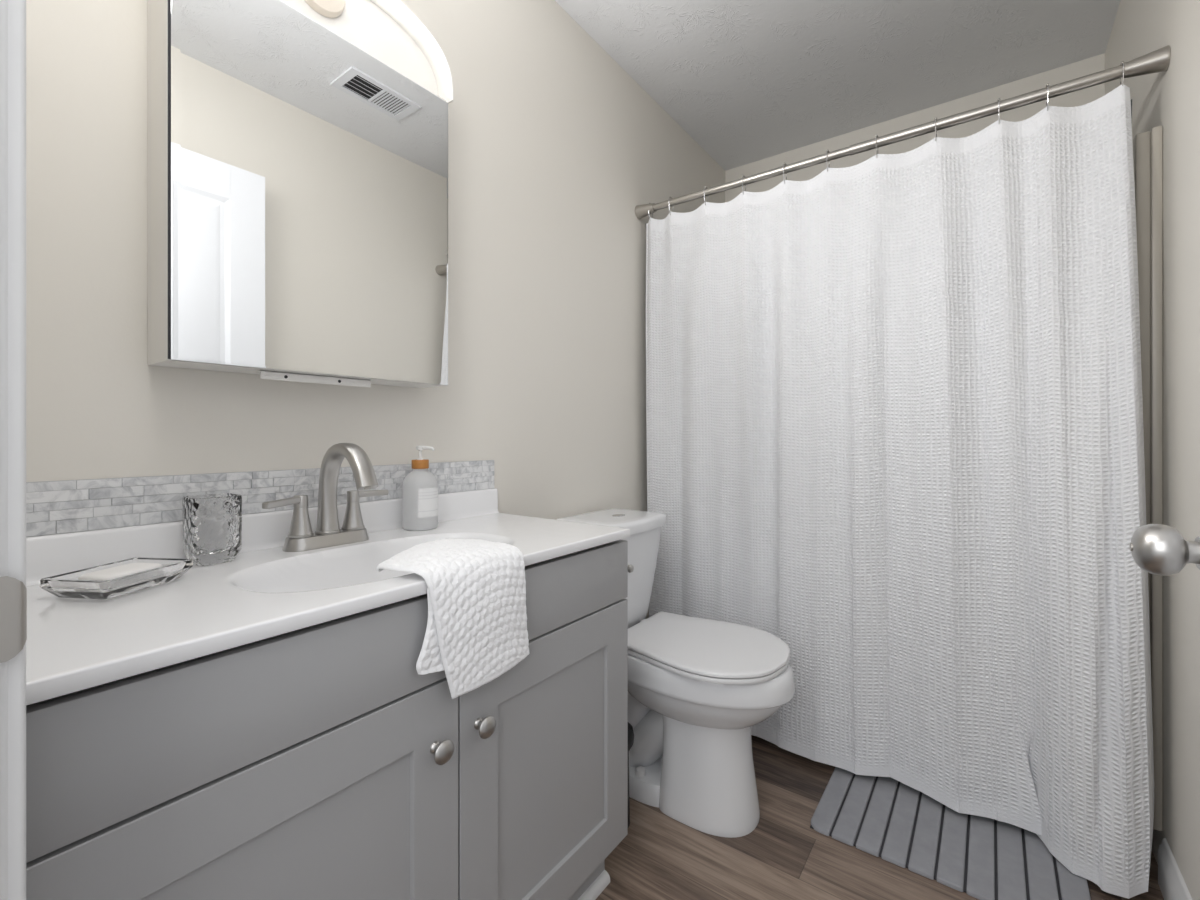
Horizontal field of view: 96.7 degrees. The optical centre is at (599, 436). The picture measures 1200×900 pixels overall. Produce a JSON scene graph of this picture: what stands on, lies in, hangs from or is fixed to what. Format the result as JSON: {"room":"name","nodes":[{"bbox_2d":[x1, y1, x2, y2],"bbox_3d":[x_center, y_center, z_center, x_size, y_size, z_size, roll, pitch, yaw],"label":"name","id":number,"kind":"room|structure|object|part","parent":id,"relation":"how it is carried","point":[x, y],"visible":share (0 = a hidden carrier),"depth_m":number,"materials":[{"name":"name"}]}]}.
{"room":"bathroom","nodes":[
{"label":"bathroom","id":0,"kind":"room"},
{"bbox_2d":[26,0,724,618],"bbox_3d":[-0.155,-0.162,1.763,0.100,2.440,2.802,0,0,36],"label":"wall","id":1,"kind":"structure","parent":0,"point":[554,147],"depth_m":1.39,"materials":[{"name":"white paint"}]},
{"bbox_2d":[26,460,493,536],"bbox_3d":[-0.579,0.105,1.093,0.008,0.078,0.962,0,0,36],"label":"tile backsplash","id":2,"kind":"structure","parent":1,"relation":"attached to","point":[64,506],"depth_m":0.90,"materials":[{"name":"stone"}]},
{"bbox_2d":[26,488,499,585],"bbox_3d":[-0.572,0.179,1.088,0.024,0.068,0.966,0,0,36],"label":"backsplash","id":3,"kind":"structure","parent":1,"relation":"attached to","point":[54,554],"depth_m":0.89,"materials":[{"name":"white stone"}]},
{"bbox_2d":[148,0,453,387],"bbox_3d":[-0.544,-0.514,1.054,0.109,0.826,0.543,0,0,36],"label":"medicine cabinet","id":4,"kind":"object","parent":1,"relation":"attached to","point":[298,149],"visible":1,"depth_m":0.97,"materials":[{"name":"silver mirror"}]},
{"bbox_2d":[284,0,453,103],"bbox_3d":[-0.544,-0.853,1.054,0.109,0.147,0.543,0,0,36],"label":"light fixture","id":5,"kind":"object","parent":4,"relation":"attached to","point":[388,32],"depth_m":1.15,"materials":[{"name":"white glass"}]},
{"bbox_2d":[635,45,1170,218],"bbox_3d":[0.734,-0.878,1.667,1.448,0.052,0.052,0,0,36],"label":"curtain rod","id":6,"kind":"object","parent":1,"relation":"attached to","point":[1156,61],"visible":0.99,"depth_m":1.47,"materials":[{"name":"silver metal"}]},
{"bbox_2d":[783,162,786,183],"bbox_3d":[0.609,-0.858,1.759,0.006,0.082,0.037,0,0,36],"label":"curtain hook","id":7,"kind":"object","parent":6,"relation":"hanging from","point":[784,163],"visible":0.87,"depth_m":1.75,"materials":[{"name":"silver metal"}]},
{"bbox_2d":[826,149,829,171],"bbox_3d":[0.717,-0.858,1.680,0.006,0.082,0.037,0,0,36],"label":"curtain hook","id":8,"kind":"object","parent":6,"relation":"hanging from","point":[827,150],"visible":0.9,"depth_m":1.67,"materials":[{"name":"silver metal"}]},
{"bbox_2d":[935,117,936,140],"bbox_3d":[0.950,-0.858,1.509,0.006,0.082,0.037,0,0,36],"label":"curtain hook","id":9,"kind":"object","parent":6,"relation":"hanging from","point":[935,117],"visible":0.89,"depth_m":1.50,"materials":[{"name":"silver metal"}]},
{"bbox_2d":[646,84,1153,898],"bbox_3d":[0.724,0.102,1.653,1.391,1.888,0.172,0,0,36],"label":"shower curtain","id":10,"kind":"object","parent":9,"relation":"hanging from","point":[895,432],"visible":0.91,"depth_m":1.50,"materials":[{"name":"white fabric"}]},
{"bbox_2d":[998,98,999,123],"bbox_3d":[1.065,-0.858,1.425,0.006,0.082,0.037,0,0,36],"label":"curtain hook","id":11,"kind":"object","parent":6,"relation":"hanging from","point":[998,98],"visible":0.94,"depth_m":1.42,"materials":[{"name":"silver metal"}]},
{"bbox_2d":[1046,83,1048,110],"bbox_3d":[1.145,-0.858,1.367,0.006,0.082,0.037,0,0,36],"label":"curtain hook","id":12,"kind":"object","parent":6,"relation":"hanging from","point":[1047,84],"visible":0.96,"depth_m":1.35,"materials":[{"name":"silver metal"}]},
{"bbox_2d":[1120,61,1123,85],"bbox_3d":[1.256,-0.858,1.285,0.006,0.082,0.037,0,0,36],"label":"curtain hook","id":13,"kind":"object","parent":6,"relation":"hanging from","point":[1122,62],"visible":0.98,"depth_m":1.28,"materials":[{"name":"silver metal"}]},
{"bbox_2d":[555,0,1119,170],"bbox_3d":[0.469,-1.422,1.306,1.649,0.080,2.802,0,0,36],"label":"ceiling","id":14,"kind":"structure","parent":0,"point":[749,81],"depth_m":1.92,"materials":[{"name":"white paint"}]},
{"bbox_2d":[596,735,1163,899],"bbox_3d":[0.018,1.098,0.688,1.649,0.080,4.332,0,0,36],"label":"floor","id":15,"kind":"structure","parent":0,"point":[660,857],"depth_m":1.33,"materials":[{"name":"brown wood"}]},
{"bbox_2d":[26,540,627,899],"bbox_3d":[-0.387,0.645,0.966,0.465,0.826,0.974,0,0,36],"label":"vanity cabinet","id":16,"kind":"object","parent":15,"relation":"on","point":[315,762],"visible":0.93,"depth_m":0.70,"materials":[{"name":"grey paint"}]},
{"bbox_3d":[-0.374,0.651,0.655,0.019,0.546,0.484,0,0,36],"label":"door","id":17,"kind":"part","parent":16,"relation":"part of","materials":[{"name":"grey paint"}]},
{"bbox_3d":[-0.246,0.573,0.863,0.018,0.682,0.940,0,0,36],"label":"frame","id":18,"kind":"part","parent":16,"relation":"part of","materials":[{"name":"grey wood"}]},
{"bbox_2d":[26,488,629,705],"bbox_3d":[-0.399,0.235,0.963,0.451,0.181,0.966,0,0,36],"label":"vanity countertop","id":19,"kind":"structure","parent":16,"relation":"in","point":[267,591],"depth_m":0.76,"materials":[{"name":"white stone"}]},
{"bbox_2d":[40,557,192,599],"bbox_3d":[-0.664,0.197,0.742,0.101,0.027,0.128,0,0,7],"label":"soap dish","id":20,"kind":"object","parent":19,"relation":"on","point":[66,585],"visible":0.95,"depth_m":0.71,"materials":[{"name":"clear glass"}]},
{"bbox_2d":[78,563,161,580],"bbox_3d":[-0.664,0.190,0.742,0.053,0.013,0.080,0,0,7],"label":"soap bar","id":21,"kind":"object","parent":20,"relation":"in","point":[131,568],"visible":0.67,"depth_m":0.73,"materials":[{"name":"white"}]},
{"bbox_2d":[182,493,241,565],"bbox_3d":[-0.650,0.155,0.897,0.071,0.110,0.071,0,0,36],"label":"tumbler","id":22,"kind":"object","parent":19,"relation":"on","point":[212,523],"visible":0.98,"depth_m":0.87,"materials":[{"name":"clear glass"}]},
{"bbox_2d":[262,443,388,551],"bbox_3d":[-0.507,0.112,1.020,0.183,0.198,0.195,0,0,-13],"label":"faucet","id":23,"kind":"object","parent":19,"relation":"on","point":[301,537],"visible":1,"depth_m":1.01,"materials":[{"name":"silver metal"}]},
{"bbox_3d":[-0.565,0.118,0.952,0.015,0.013,0.089,0,0,6],"label":"lever","id":24,"kind":"part","parent":23,"relation":"part of","materials":[{"name":"silver metal"}]},
{"bbox_3d":[-0.560,0.149,1.000,0.043,0.077,0.043,0,0,36],"label":"handle","id":25,"kind":"part","parent":23,"relation":"part of","materials":[{"name":"silver metal"}]},
{"bbox_3d":[-0.530,0.199,1.041,0.057,0.023,0.161,0,0,36],"label":"plate","id":26,"kind":"part","parent":23,"relation":"part of","materials":[{"name":"silver metal"}]},
{"bbox_3d":[-0.477,0.101,1.002,0.172,0.176,0.039,0,0,36],"label":"spout","id":27,"kind":"part","parent":23,"relation":"part of","materials":[{"name":"silver metal"}]},
{"bbox_3d":[-0.500,0.149,1.082,0.043,0.077,0.043,0,0,36],"label":"handle","id":28,"kind":"part","parent":23,"relation":"part of","materials":[{"name":"silver metal"}]},
{"bbox_3d":[-0.473,0.118,1.107,0.065,0.013,0.015,0,0,-42],"label":"lever","id":29,"kind":"part","parent":23,"relation":"part of","materials":[{"name":"silver metal"}]},
{"bbox_2d":[402,446,437,530],"bbox_3d":[-0.410,0.116,1.220,0.078,0.189,0.077,0,0,36],"label":"soap dispenser","id":30,"kind":"object","parent":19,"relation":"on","point":[420,486],"visible":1,"depth_m":1.19,"materials":[{"name":"white plastic"}]},
{"bbox_2d":[376,538,529,698],"bbox_3d":[-0.245,0.288,0.885,0.161,0.217,0.226,0,0,36],"label":"hand towel","id":31,"kind":"object","parent":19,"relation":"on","point":[476,630],"visible":1,"depth_m":0.83,"materials":[{"name":"white fabric"}]},
{"bbox_3d":[-0.238,0.472,0.800,0.029,0.034,0.034,0,0,36],"label":"knob","id":32,"kind":"part","parent":16,"relation":"part of","materials":[{"name":"silver metal"}]},
{"bbox_3d":[-0.188,0.472,0.869,0.029,0.034,0.034,0,0,36],"label":"knob","id":33,"kind":"part","parent":16,"relation":"part of","materials":[{"name":"silver metal"}]},
{"bbox_3d":[-0.086,0.651,1.048,0.019,0.546,0.484,0,0,36],"label":"door","id":34,"kind":"part","parent":16,"relation":"part of","materials":[{"name":"grey paint"}]},
{"bbox_3d":[-0.269,1.047,0.879,0.017,0.022,0.971,0,0,36],"label":"shoe moulding","id":35,"kind":"part","parent":16,"relation":"part of","materials":[{"name":"white paint"}]},
{"bbox_2d":[628,564,633,572],"bbox_3d":[0.040,0.316,1.283,0.079,0.040,0.040,0,0,36],"label":"paper holder","id":36,"kind":"object","parent":16,"relation":"attached to","point":[630,567],"visible":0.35,"depth_m":1.27,"materials":[{"name":"silver metal"}]},
{"bbox_2d":[628,722,633,826],"bbox_3d":[0.040,0.863,1.458,0.108,0.390,0.108,0,0,36],"label":"canister","id":37,"kind":"object","parent":15,"relation":"on","point":[630,728],"visible":0.04,"depth_m":1.44,"materials":[{"name":"black rubber"}]},
{"bbox_3d":[0.040,0.757,1.458,0.108,0.180,0.108,0,0,36],"label":"handle","id":38,"kind":"part","parent":37,"relation":"part of","materials":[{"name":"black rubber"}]},
{"bbox_2d":[556,508,794,837],"bbox_3d":[0.224,0.655,1.596,0.690,0.804,0.385,0,0,36],"label":"toilet","id":39,"kind":"object","parent":15,"relation":"on","point":[697,687],"visible":0.76,"depth_m":1.45,"materials":[{"name":"glazed white porcelain"},{"name":"plastic"}]},
{"bbox_3d":[0.046,0.276,1.726,0.249,0.039,0.328,0,0,36],"label":"tank lid","id":40,"kind":"part","parent":39,"relation":"part of","materials":[{"name":"white ceramic"}]},
{"bbox_3d":[0.043,0.456,1.728,0.233,0.320,0.308,0,0,36],"label":"tank","id":41,"kind":"part","parent":39,"relation":"part of","materials":[{"name":"white ceramic"}]},
{"bbox_3d":[0.301,0.609,1.539,0.465,0.013,0.383,0,0,36],"label":"seat","id":42,"kind":"part","parent":39,"relation":"part of","materials":[{"name":"white plastic"}]},
{"bbox_3d":[0.301,0.594,1.539,0.466,0.013,0.385,0,0,36],"label":"lid","id":43,"kind":"part","parent":39,"relation":"part of","materials":[{"name":"white plastic"}]},
{"bbox_2d":[810,767,1090,899],"bbox_3d":[0.913,1.052,1.429,0.580,0.011,0.400,0,0,36],"label":"bath mat","id":44,"kind":"object","parent":15,"relation":"on","point":[983,858],"visible":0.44,"depth_m":1.38,"materials":[{"name":"grey"}]},
{"bbox_2d":[725,53,1104,202],"bbox_3d":[1.267,-0.162,2.396,1.449,2.440,0.100,0,0,36],"label":"wall","id":45,"kind":"structure","parent":0,"point":[1094,64],"depth_m":2.25,"materials":[{"name":"white paint"}]},
{"bbox_2d":[1133,126,1162,830],"bbox_3d":[0.997,0.101,2.027,1.448,1.688,0.814,0,0,36],"label":"tub surround","id":46,"kind":"object","parent":45,"relation":"attached to","point":[1147,146],"visible":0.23,"depth_m":1.28,"materials":[{"name":"beige"}]},
{"bbox_2d":[1105,0,1199,899],"bbox_3d":[1.094,-0.162,0.849,0.100,2.440,2.802,0,0,36],"label":"wall","id":47,"kind":"structure","parent":0,"point":[1169,99],"depth_m":1.18,"materials":[{"name":"white paint"}]},
{"bbox_2d":[1158,838,1191,899],"bbox_3d":[0.815,1.002,0.562,0.013,0.112,1.730,0,0,36],"label":"baseboard","id":48,"kind":"structure","parent":47,"relation":"attached to","point":[1172,885],"depth_m":1.20,"materials":[{"name":"white paint"}]},
{"bbox_3d":[-0.322,-0.162,0.224,1.449,2.440,0.120,0,0,36],"label":"wall","id":49,"kind":"structure","parent":0,"visible":0},
{"bbox_2d":[0,0,26,899],"bbox_3d":[-0.469,-0.002,0.347,0.068,2.120,0.153,0,0,16],"label":"trim","id":50,"kind":"structure","parent":49,"relation":"attached to","point":[13,590],"depth_m":0.39,"materials":[{"name":"white paint"}]},
{"bbox_3d":[-0.440,0.131,0.367,0.005,0.061,0.063,0,0,36],"label":"strike plate","id":51,"kind":"part","parent":50,"relation":"part of","materials":[{"name":"silver metal"}]},
{"bbox_2d":[1129,524,1199,575],"bbox_3d":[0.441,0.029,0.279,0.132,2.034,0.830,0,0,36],"label":"door knob","id":52,"kind":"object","parent":49,"relation":"in","point":[1158,549],"depth_m":0.57,"materials":[{"name":"silver metal"}]}
]}

